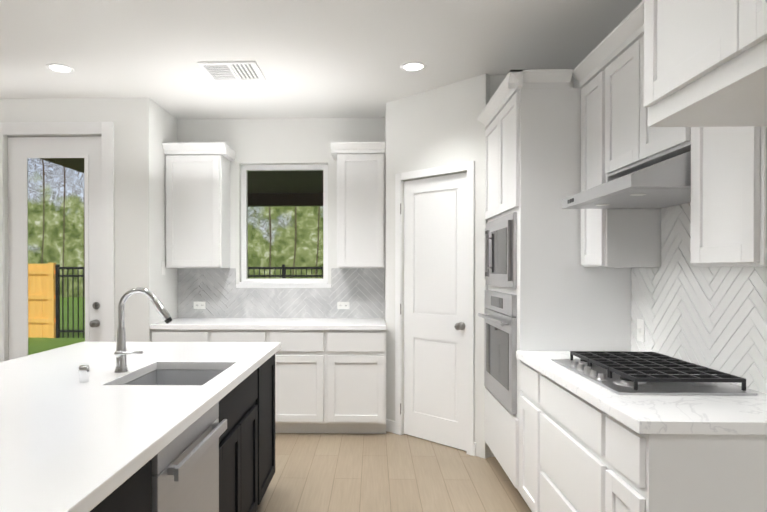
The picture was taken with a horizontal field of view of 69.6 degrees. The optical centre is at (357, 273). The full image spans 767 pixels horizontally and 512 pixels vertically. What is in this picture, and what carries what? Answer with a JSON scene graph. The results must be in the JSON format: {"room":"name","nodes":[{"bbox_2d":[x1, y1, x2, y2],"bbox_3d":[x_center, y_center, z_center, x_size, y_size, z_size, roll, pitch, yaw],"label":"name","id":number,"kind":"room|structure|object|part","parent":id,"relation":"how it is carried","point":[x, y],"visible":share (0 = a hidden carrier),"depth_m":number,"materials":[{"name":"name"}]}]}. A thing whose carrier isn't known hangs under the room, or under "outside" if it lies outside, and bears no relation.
{"room":"kitchen","nodes":[
{"label":"kitchen","id":0,"kind":"room"},
{"bbox_2d":[0,98,159,360],"bbox_3d":[-3.066,-0.055,4.684,2.690,2.800,0.150,0,0,2],"label":"wall","id":1,"kind":"structure","parent":0,"point":[136,121],"depth_m":4.57,"materials":[{"name":"paint"}]},
{"bbox_2d":[8,136,101,359],"bbox_3d":[-2.528,0.096,4.621,0.824,2.484,0.117,0,0,2],"label":"exterior door","id":2,"kind":"structure","parent":1,"relation":"in","point":[21,150],"depth_m":4.63,"materials":[{"name":"paint"}]},
{"bbox_2d":[0,122,474,455],"bbox_3d":[-1.086,0.047,4.396,3.926,2.600,0.547,0,0,2],"label":"door frame","id":3,"kind":"structure","parent":1,"relation":"in","point":[105,130],"depth_m":4.56,"materials":[{"name":"paint"}]},
{"bbox_2d":[400,172,466,450],"bbox_3d":[0.601,0.289,4.359,0.106,2.102,0.653,0,1,-44],"label":"pantry door","id":4,"kind":"structure","parent":3,"relation":"in","point":[435,309],"depth_m":4.36,"materials":[{"name":"paint"}]},
{"bbox_2d":[160,107,179,321],"bbox_3d":[-1.796,-0.057,4.987,0.170,2.800,0.480,0,0,2],"label":"wall","id":5,"kind":"structure","parent":0,"point":[169,125],"depth_m":4.93,"materials":[{"name":"paint"}]},
{"bbox_2d":[162,261,164,274],"bbox_3d":[-1.708,-0.046,4.875,0.012,0.118,0.075,0,0,2],"label":"light switch","id":6,"kind":"object","parent":5,"relation":"attached to","point":[163,267],"visible":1,"depth_m":4.86,"materials":[{"name":"plastic"}]},
{"bbox_2d":[180,114,403,417],"bbox_3d":[-0.719,-0.059,5.276,2.266,2.800,0.150,0,0,2],"label":"wall","id":7,"kind":"structure","parent":0,"point":[273,141],"depth_m":5.18,"materials":[{"name":"paint"}]},
{"bbox_2d":[162,142,234,267],"bbox_3d":[-1.430,-0.598,5.026,0.552,1.100,0.380,0,0,2],"label":"upper cabinet","id":8,"kind":"object","parent":7,"relation":"attached to","point":[197,210],"visible":1,"depth_m":4.90,"materials":[{"name":"white wood"}]},
{"bbox_2d":[178,268,384,317],"bbox_3d":[-0.722,0.186,5.198,1.960,0.468,0.007,0,0,2],"label":"tile backsplash","id":9,"kind":"structure","parent":7,"relation":"attached to","point":[361,291],"depth_m":5.20,"materials":[{"name":"tile"}]},
{"bbox_2d":[194,301,205,308],"bbox_3d":[-1.490,0.301,5.214,0.115,0.070,0.007,0,0,2],"label":"electrical outlet","id":10,"kind":"object","parent":9,"relation":"attached to","point":[199,304],"visible":1,"depth_m":5.21,"materials":[{"name":"plastic"}]},
{"bbox_2d":[337,302,348,308],"bbox_3d":[-0.129,0.301,5.173,0.115,0.070,0.007,0,0,2],"label":"electrical outlet","id":11,"kind":"object","parent":9,"relation":"attached to","point":[342,305],"visible":1,"depth_m":5.17,"materials":[{"name":"plastic"}]},
{"bbox_2d":[236,165,330,287],"bbox_3d":[-0.693,-0.451,5.254,0.900,1.173,0.155,0,0,2],"label":"window","id":12,"kind":"structure","parent":7,"relation":"in","point":[245,169],"depth_m":5.27,"materials":[{"name":"paint"}]},
{"bbox_2d":[331,141,384,267],"bbox_3d":[0.013,-0.597,4.982,0.476,1.100,0.380,0,0,2],"label":"upper cabinet","id":13,"kind":"object","parent":7,"relation":"attached to","point":[360,210],"visible":1,"depth_m":4.85,"materials":[{"name":"white wood"}]},
{"bbox_2d":[0,0,642,118],"bbox_3d":[-1.523,-1.480,1.354,6.335,0.100,8.015,0,0,2],"label":"ceiling","id":14,"kind":"structure","parent":0,"point":[330,58],"depth_m":3.53,"materials":[{"name":"paint"}]},
{"bbox_2d":[45,63,74,72],"bbox_3d":[-2.094,-1.446,3.889,0.184,0.006,0.184,0,0,2],"label":"recessed light","id":15,"kind":"object","parent":14,"relation":"in","point":[60,68],"visible":1,"depth_m":3.88,"materials":[{"name":"paint"}]},
{"bbox_2d":[197,61,265,80],"bbox_3d":[-0.887,-1.443,3.942,0.400,0.012,0.354,0,0,2],"label":"ceiling vent","id":16,"kind":"object","parent":14,"relation":"in","point":[234,71],"visible":0.96,"depth_m":3.92,"materials":[{"name":"metal"}]},
{"bbox_2d":[400,62,426,71],"bbox_3d":[0.394,-1.445,3.861,0.184,0.006,0.184,0,0,2],"label":"recessed light","id":17,"kind":"object","parent":14,"relation":"in","point":[413,66],"visible":1,"depth_m":3.85,"materials":[{"name":"paint"}]},
{"bbox_2d":[256,431,531,511],"bbox_3d":[-1.523,1.400,1.376,6.335,0.060,8.015,0,0,2],"label":"floor","id":18,"kind":"structure","parent":0,"point":[347,472],"depth_m":3.65,"materials":[{"name":"brown wood"}]},
{"bbox_2d":[90,498,105,511],"bbox_3d":[-1.044,0.934,0.913,0.920,0.880,0.625,0,0,2],"label":"base cabinet","id":19,"kind":"object","parent":18,"relation":"on","point":[101,507],"depth_m":1.24,"materials":[{"name":"black wood"}]},
{"bbox_2d":[106,460,151,511],"bbox_3d":[-1.032,0.931,1.305,0.920,0.880,0.460,0,0,2],"label":"base cabinet","id":20,"kind":"object","parent":18,"relation":"on","point":[135,494],"depth_m":1.41,"materials":[{"name":"black wood"}]},
{"bbox_2d":[151,329,218,341],"bbox_3d":[-1.425,0.904,4.903,0.575,0.880,0.648,0,0,2],"label":"base cabinet","id":21,"kind":"object","parent":18,"relation":"on","point":[156,335],"depth_m":4.58,"materials":[{"name":"white wood"}]},
{"bbox_2d":[218,396,225,511],"bbox_3d":[-1.015,0.927,1.861,0.920,0.880,0.766,0,0,2],"label":"base cabinet","id":22,"kind":"object","parent":18,"relation":"on","point":[222,403],"depth_m":2.21,"materials":[{"name":"black wood"}]},
{"bbox_2d":[151,402,226,511],"bbox_3d":[-0.574,0.927,1.848,0.140,0.878,0.606,0,0,2],"label":"dishwasher","id":23,"kind":"object","parent":22,"relation":"in","point":[185,470],"visible":0.75,"depth_m":1.80,"materials":[{"name":"metal"}]},
{"bbox_2d":[222,418,257,511],"bbox_3d":[-0.795,1.062,2.548,0.520,0.600,0.768,0,0,2],"label":"base cabinet","id":24,"kind":"object","parent":18,"relation":"on","point":[247,447],"depth_m":2.55,"materials":[{"name":"black wood"}]},
{"bbox_2d":[219,330,278,432],"bbox_3d":[-0.972,0.904,4.889,0.631,0.880,0.648,0,0,2],"label":"base cabinet","id":25,"kind":"object","parent":18,"relation":"on","point":[224,335],"depth_m":4.56,"materials":[{"name":"white wood"}]},
{"bbox_2d":[150,318,385,329],"bbox_3d":[-0.732,0.444,4.873,1.962,0.040,0.658,0,0,2],"label":"countertop","id":26,"kind":"structure","parent":25,"relation":"on","point":[277,324],"depth_m":4.59,"materials":[{"name":"white stone"}]},
{"bbox_2d":[226,354,274,504],"bbox_3d":[-0.976,0.917,3.170,0.920,0.880,0.618,0,0,2],"label":"base cabinet","id":27,"kind":"object","parent":18,"relation":"on","point":[254,397],"depth_m":3.05,"materials":[{"name":"black wood"}]},
{"bbox_2d":[0,342,280,511],"bbox_3d":[-1.156,0.431,2.021,1.265,0.108,2.940,0,0,2],"label":"countertop","id":28,"kind":"structure","parent":27,"relation":"on","point":[69,442],"depth_m":1.78,"materials":[{"name":"white stone"}]},
{"bbox_3d":[-1.114,0.409,2.249,0.042,0.067,0.042,0,0,2],"label":"air gap cap","id":29,"kind":"part","parent":28,"relation":"part of","materials":[{"name":"silver metal"}]},
{"bbox_2d":[114,287,172,372],"bbox_3d":[-0.957,0.252,2.460,0.261,0.378,0.078,0,0,2],"label":"faucet","id":30,"kind":"object","parent":28,"relation":"on","point":[121,352],"visible":1,"depth_m":2.46,"materials":[{"name":"silver metal"}]},
{"bbox_2d":[124,370,223,385],"bbox_3d":[-0.807,0.602,2.466,0.424,0.238,0.574,0,0,2],"label":"sink basin","id":31,"kind":"object","parent":28,"relation":"in","point":[180,377],"visible":0.06,"depth_m":2.74,"materials":[{"name":"metal"}]},
{"bbox_2d":[279,330,334,432],"bbox_3d":[-0.491,0.904,4.874,0.631,0.880,0.648,0,0,2],"label":"base cabinet","id":32,"kind":"object","parent":18,"relation":"on","point":[330,381],"depth_m":4.56,"materials":[{"name":"white wood"}]},
{"bbox_2d":[335,330,385,433],"bbox_3d":[-0.038,0.904,4.861,0.575,0.880,0.648,0,0,2],"label":"base cabinet","id":33,"kind":"object","parent":18,"relation":"on","point":[360,355],"depth_m":4.54,"materials":[{"name":"white wood"}]},
{"bbox_2d":[520,362,531,509],"bbox_3d":[1.227,0.919,2.932,0.628,0.880,0.370,0,0,2],"label":"base cabinet","id":34,"kind":"object","parent":18,"relation":"on","point":[525,370],"depth_m":3.01,"materials":[{"name":"white wood"}]},
{"bbox_2d":[477,69,631,510],"bbox_3d":[1.213,0.108,3.551,0.693,2.490,0.977,0,0,2],"label":"tall cabinet","id":35,"kind":"object","parent":18,"relation":"on","point":[567,300],"visible":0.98,"depth_m":3.11,"materials":[{"name":"white wood"}]},
{"bbox_2d":[478,290,516,413],"bbox_3d":[0.894,0.468,3.588,0.085,0.690,0.787,0,0,2],"label":"wall oven","id":36,"kind":"object","parent":35,"relation":"in","point":[499,315],"visible":0.98,"depth_m":3.44,"materials":[{"name":"silver metal"}]},
{"bbox_2d":[485,212,516,287],"bbox_3d":[0.901,-0.137,3.584,0.072,0.440,0.787,0,0,2],"label":"built-in microwave","id":37,"kind":"object","parent":35,"relation":"in","point":[501,252],"visible":1,"depth_m":3.40,"materials":[{"name":"silver metal"}]},
{"bbox_2d":[532,368,595,511],"bbox_3d":[1.210,0.923,2.360,0.628,0.880,0.923,0,0,2],"label":"base cabinet","id":38,"kind":"object","parent":18,"relation":"on","point":[578,454],"depth_m":2.43,"materials":[{"name":"white wood"}]},
{"bbox_2d":[516,351,766,434],"bbox_3d":[1.200,0.462,2.387,0.648,0.040,1.453,0,0,2],"label":"countertop","id":39,"kind":"structure","parent":38,"relation":"on","point":[697,414],"depth_m":1.85,"materials":[{"name":"stone"}]},
{"bbox_2d":[551,351,757,395],"bbox_3d":[1.217,0.415,2.389,0.500,0.053,0.760,0,0,2],"label":"gas cooktop","id":40,"kind":"object","parent":39,"relation":"in","point":[633,373],"visible":1,"depth_m":2.20,"materials":[{"name":"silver metal"}]},
{"bbox_2d":[596,407,766,511],"bbox_3d":[1.194,0.927,1.830,0.628,0.880,0.287,0,0,2],"label":"base cabinet","id":41,"kind":"object","parent":18,"relation":"on","point":[636,472],"depth_m":1.69,"materials":[{"name":"white wood"}]},
{"bbox_2d":[386,419,475,455],"bbox_3d":[-1.780,1.297,4.465,5.336,0.100,0.638,0,0,2],"label":"baseboard","id":42,"kind":"structure","parent":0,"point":[390,425],"depth_m":4.65,"materials":[{"name":"paint"}]},
{"bbox_2d":[570,70,657,267],"bbox_3d":[1.551,-0.025,0.723,0.150,2.800,6.914,0,0,2],"label":"wall","id":43,"kind":"structure","parent":0,"point":[574,83],"depth_m":3.98,"materials":[{"name":"paint"}]},
{"bbox_2d":[578,60,660,266],"bbox_3d":[1.394,-0.553,2.904,0.293,1.042,0.392,0,0,2],"label":"upper cabinet","id":44,"kind":"object","parent":43,"relation":"attached to","point":[609,237],"depth_m":2.81,"materials":[{"name":"white wood"}]},
{"bbox_2d":[600,36,642,179],"bbox_3d":[1.384,-0.778,2.561,0.293,0.587,0.435,0,0,2],"label":"upper cabinet","id":45,"kind":"object","parent":43,"relation":"attached to","point":[620,137],"depth_m":2.67,"materials":[{"name":"white wood"}]},
{"bbox_2d":[628,20,671,167],"bbox_3d":[1.375,-0.775,2.247,0.293,0.587,0.435,0,0,2],"label":"upper cabinet","id":46,"kind":"object","parent":43,"relation":"attached to","point":[647,146],"depth_m":2.41,"materials":[{"name":"white wood"}]},
{"bbox_2d":[631,202,766,393],"bbox_3d":[1.521,-0.020,2.375,0.009,0.922,1.447,0,0,2],"label":"tile backsplash","id":47,"kind":"structure","parent":43,"relation":"attached to","point":[685,309],"depth_m":2.46,"materials":[{"name":"tile"}]},
{"bbox_2d":[637,319,644,341],"bbox_3d":[1.530,0.308,2.979,0.012,0.118,0.075,0,0,2],"label":"outlet","id":48,"kind":"object","parent":47,"relation":"attached to","point":[641,330],"visible":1,"depth_m":2.97,"materials":[{"name":"plastic"}]},
{"bbox_2d":[644,0,766,126],"bbox_3d":[1.144,-0.779,1.241,0.693,0.680,0.938,0,0,2],"label":"upper cabinet","id":49,"kind":"object","parent":43,"relation":"attached to","point":[705,63],"visible":1,"depth_m":1.42,"materials":[{"name":"white wood"}]},
{"bbox_2d":[672,126,766,266],"bbox_3d":[1.364,-0.545,1.882,0.293,1.042,0.444,0,0,2],"label":"upper cabinet","id":50,"kind":"object","parent":43,"relation":"attached to","point":[729,164],"depth_m":1.82,"materials":[{"name":"white wood"}]},
{"bbox_2d":[562,152,690,208],"bbox_3d":[1.271,-0.399,2.410,0.491,0.159,0.747,0,0,2],"label":"range hood","id":51,"kind":"object","parent":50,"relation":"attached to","point":[665,183],"visible":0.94,"depth_m":2.20,"materials":[{"name":"metal"}]},
{"label":"outside","id":52,"kind":"structure","parent":0,"visible":0},
{"bbox_2d":[28,297,84,354],"bbox_3d":[0.665,1.289,24.818,80.000,0.050,40.291,0,0,2],"label":"lawn","id":53,"kind":"structure","parent":52,"point":[50,343],"depth_m":12.07,"materials":[{"name":"green plant"}]},
{"bbox_2d":[28,263,55,337],"bbox_3d":[-8.562,0.567,11.729,4.340,1.590,0.100,0,0,2],"label":"fence","id":54,"kind":"object","parent":53,"relation":"on","point":[45,272],"depth_m":11.69,"materials":[{"name":"brown wood"}]},
{"bbox_2d":[55,264,322,337],"bbox_3d":[1.948,0.590,11.413,16.630,1.550,0.060,0,0,2],"label":"metal fence","id":55,"kind":"object","parent":53,"relation":"on","point":[57,278],"depth_m":11.63,"materials":[{"name":"black metal"}]},
{"bbox_2d":[28,158,322,296],"bbox_3d":[0.761,-12.829,27.906,90.000,32.000,0.100,0,0,2],"label":"trees","id":56,"kind":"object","parent":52,"point":[69,195],"depth_m":28.38,"materials":[{"name":"green plant"}]},
{"bbox_3d":[-0.980,1.379,6.712,6.200,0.039,3.986,0,0,2],"label":"patio slab","id":57,"kind":"object","parent":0,"visible":0},
{"bbox_2d":[39,158,322,206],"bbox_3d":[-0.605,-0.005,6.690,5.450,2.730,3.986,0,0,2],"label":"roof","id":58,"kind":"structure","parent":57,"relation":"on","point":[287,182],"depth_m":7.79,"materials":[{"name":"brown wood"}]}
]}

